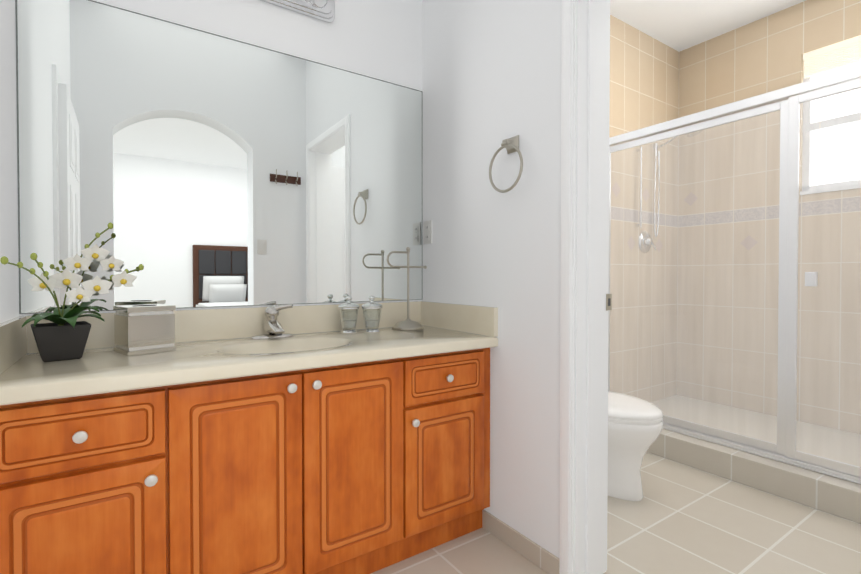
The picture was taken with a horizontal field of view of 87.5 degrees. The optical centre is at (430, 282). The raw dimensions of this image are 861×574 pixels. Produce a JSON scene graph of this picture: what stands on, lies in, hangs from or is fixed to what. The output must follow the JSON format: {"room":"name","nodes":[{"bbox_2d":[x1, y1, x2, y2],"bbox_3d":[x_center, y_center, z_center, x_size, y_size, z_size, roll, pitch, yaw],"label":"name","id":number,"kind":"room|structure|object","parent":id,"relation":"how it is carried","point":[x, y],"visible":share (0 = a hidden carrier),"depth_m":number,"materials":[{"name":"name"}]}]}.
{"room":"bathroom","nodes":[
{"label":"bathroom","id":0,"kind":"room"},
{"bbox_2d":[0,0,18,322],"bbox_3d":[-0.812,-0.401,0.590,0.100,2.956,2.020,-1,1,-34],"label":"wall","id":1,"kind":"structure","parent":0,"point":[9,301],"depth_m":1.35,"materials":[{"name":"white paint"}]},
{"bbox_2d":[15,0,678,401],"bbox_3d":[0.341,-0.429,2.653,4.325,2.956,0.102,-1,1,-34],"label":"wall","id":2,"kind":"structure","parent":0,"point":[644,80],"depth_m":3.31,"materials":[{"name":"tile"}]},
{"bbox_2d":[15,0,421,313],"bbox_3d":[-0.689,-0.441,1.890,1.561,1.076,0.006,-1,1,-34],"label":"mirror","id":3,"kind":"object","parent":2,"relation":"attached to","point":[196,168],"visible":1,"depth_m":1.75,"materials":[{"name":"clear glass"}]},
{"bbox_2d":[260,0,334,22],"bbox_3d":[-0.689,-1.237,1.823,0.670,0.130,0.100,-1,1,-34],"label":"sconce","id":4,"kind":"object","parent":2,"relation":"attached to","point":[323,10],"visible":1,"depth_m":1.96,"materials":[{"name":"silver metal"}]},
{"bbox_2d":[636,130,701,252],"bbox_3d":[1.794,-0.699,3.366,0.326,0.947,0.346,-1,1,-34],"label":"shower head","id":5,"kind":"object","parent":2,"relation":"attached to","point":[643,247],"depth_m":3.47},
{"bbox_2d":[422,0,576,558],"bbox_3d":[0.540,-0.415,1.629,0.175,2.956,1.820,-1,1,-34],"label":"wall","id":6,"kind":"structure","parent":0,"point":[491,75],"depth_m":1.82,"materials":[{"name":"white paint"}]},
{"bbox_2d":[423,220,431,243],"bbox_3d":[-0.015,-0.253,2.284,0.010,0.116,0.072,-1,1,-34],"label":"electrical outlet","id":7,"kind":"object","parent":6,"relation":"attached to","point":[427,232],"visible":1,"depth_m":2.28,"materials":[{"name":"white plastic"}]},
{"bbox_2d":[489,135,522,192],"bbox_3d":[0.308,-0.462,1.767,0.053,0.223,0.186,-1,1,-34],"label":"towel ring","id":8,"kind":"object","parent":6,"relation":"attached to","point":[511,145],"visible":1,"depth_m":1.75,"materials":[{"name":"silver metal"}]},
{"bbox_2d":[482,510,559,573],"bbox_3d":[0.344,1.023,1.772,0.010,0.076,0.419,-1,1,-34],"label":"baseboard","id":9,"kind":"structure","parent":6,"relation":"attached to","point":[545,560],"depth_m":1.75,"materials":[{"name":"tile"}]},
{"bbox_2d":[559,0,609,573],"bbox_3d":[0.785,-0.026,1.274,0.217,2.188,0.878,-1,1,-34],"label":"door frame","id":10,"kind":"structure","parent":6,"relation":"attached to","point":[585,76],"depth_m":1.56,"materials":[{"name":"white wood"}]},
{"bbox_2d":[606,294,611,310],"bbox_3d":[0.650,0.073,1.637,0.032,0.060,0.002,-1,1,-34],"label":"strike plate","id":11,"kind":"object","parent":10,"relation":"attached to","point":[608,301],"visible":1,"depth_m":1.64,"materials":[{"name":"silver metal"}]},
{"bbox_2d":[371,452,860,573],"bbox_3d":[1.382,1.142,-0.547,6.300,0.100,6.600,-1,1,-34],"label":"floor","id":12,"kind":"structure","parent":0,"point":[679,518],"depth_m":1.86,"materials":[{"name":"tile"}]},
{"bbox_2d":[0,301,497,573],"bbox_3d":[-0.528,0.585,1.667,1.563,0.955,0.577,-1,1,-34],"label":"bathroom vanity","id":13,"kind":"object","parent":12,"relation":"on","point":[218,441],"visible":0.98,"depth_m":1.38,"materials":[{"name":"brown wood"}]},
{"bbox_2d":[0,222,143,361],"bbox_3d":[-1.037,0.022,1.345,0.306,0.420,0.378,-1,1,-34],"label":"orchid","id":14,"kind":"object","parent":13,"relation":"on","point":[64,335],"visible":1,"depth_m":1.34,"materials":[{"name":"white plant"}]},
{"bbox_2d":[113,304,175,355],"bbox_3d":[-0.953,0.153,1.499,0.140,0.153,0.140,1,1,40],"label":"tissue box","id":15,"kind":"object","parent":13,"relation":"on","point":[142,329],"visible":1,"depth_m":1.45,"materials":[{"name":"white ceramic"}]},
{"bbox_2d":[250,304,293,339],"bbox_3d":[-0.621,0.157,1.793,0.174,0.138,0.143,-1,1,-34],"label":"faucet","id":16,"kind":"object","parent":13,"relation":"on","point":[273,328],"visible":1,"depth_m":1.80,"materials":[{"name":"silver metal"}]},
{"bbox_2d":[338,296,359,333],"bbox_3d":[-0.361,0.142,1.986,0.095,0.163,0.095,-1,1,-34],"label":"jar","id":17,"kind":"object","parent":13,"relation":"on","point":[347,323],"visible":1,"depth_m":1.96,"materials":[{"name":"clear glass"}]},
{"bbox_2d":[361,296,382,332],"bbox_3d":[-0.262,0.142,2.011,0.095,0.163,0.095,-1,1,-34],"label":"jar","id":18,"kind":"object","parent":13,"relation":"on","point":[371,305],"visible":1,"depth_m":1.99,"materials":[{"name":"clear glass"}]},
{"bbox_2d":[387,247,426,330],"bbox_3d":[-0.110,0.028,2.130,0.220,0.388,0.152,-1,1,-34],"label":"towel stand","id":19,"kind":"object","parent":13,"relation":"on","point":[407,324],"visible":1,"depth_m":2.11,"materials":[{"name":"silver metal"}]},
{"bbox_2d":[608,391,662,500],"bbox_3d":[0.836,0.655,2.431,0.490,0.795,0.825,-1,1,-34],"label":"toilet","id":20,"kind":"object","parent":12,"relation":"on","point":[635,425],"visible":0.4,"depth_m":2.16,"materials":[{"name":"white ceramic"}]},
{"bbox_2d":[647,428,860,523],"bbox_3d":[1.681,0.982,2.422,0.188,0.140,1.818,-1,1,-34],"label":"shower curb","id":21,"kind":"structure","parent":12,"relation":"on","point":[838,497],"depth_m":2.26,"materials":[{"name":"tile"}]},
{"bbox_2d":[608,66,860,483],"bbox_3d":[1.702,-0.035,2.423,0.077,1.894,1.816,-1,1,-34],"label":"shower enclosure","id":22,"kind":"object","parent":21,"relation":"on","point":[787,101],"visible":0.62,"depth_m":2.29,"materials":[{"name":"white"}]},
{"bbox_2d":[650,395,860,466],"bbox_3d":[2.172,1.006,2.756,0.998,0.085,1.818,-1,1,-34],"label":"pan","id":23,"kind":"object","parent":12,"relation":"on","point":[725,411],"depth_m":2.97,"materials":[{"name":"beige"}]},
{"bbox_2d":[610,0,805,51],"bbox_3d":[1.382,-1.914,-0.587,6.300,0.100,6.600,-1,1,-34],"label":"ceiling","id":24,"kind":"structure","parent":0,"point":[679,25],"depth_m":3.23,"materials":[{"name":"white paint"}]},
{"bbox_2d":[677,0,860,433],"bbox_3d":[2.683,-0.433,2.963,0.102,2.956,2.020,-1,1,-34],"label":"wall","id":25,"kind":"structure","parent":0,"point":[759,57],"depth_m":3.30,"materials":[{"name":"tile"}]},
{"bbox_2d":[800,35,860,194],"bbox_3d":[2.794,-1.073,2.773,0.102,0.960,0.795,-1,1,-34],"label":"shower window","id":26,"kind":"structure","parent":25,"relation":"in","point":[833,58],"depth_m":2.99,"materials":[{"name":"white glass"}]}
]}

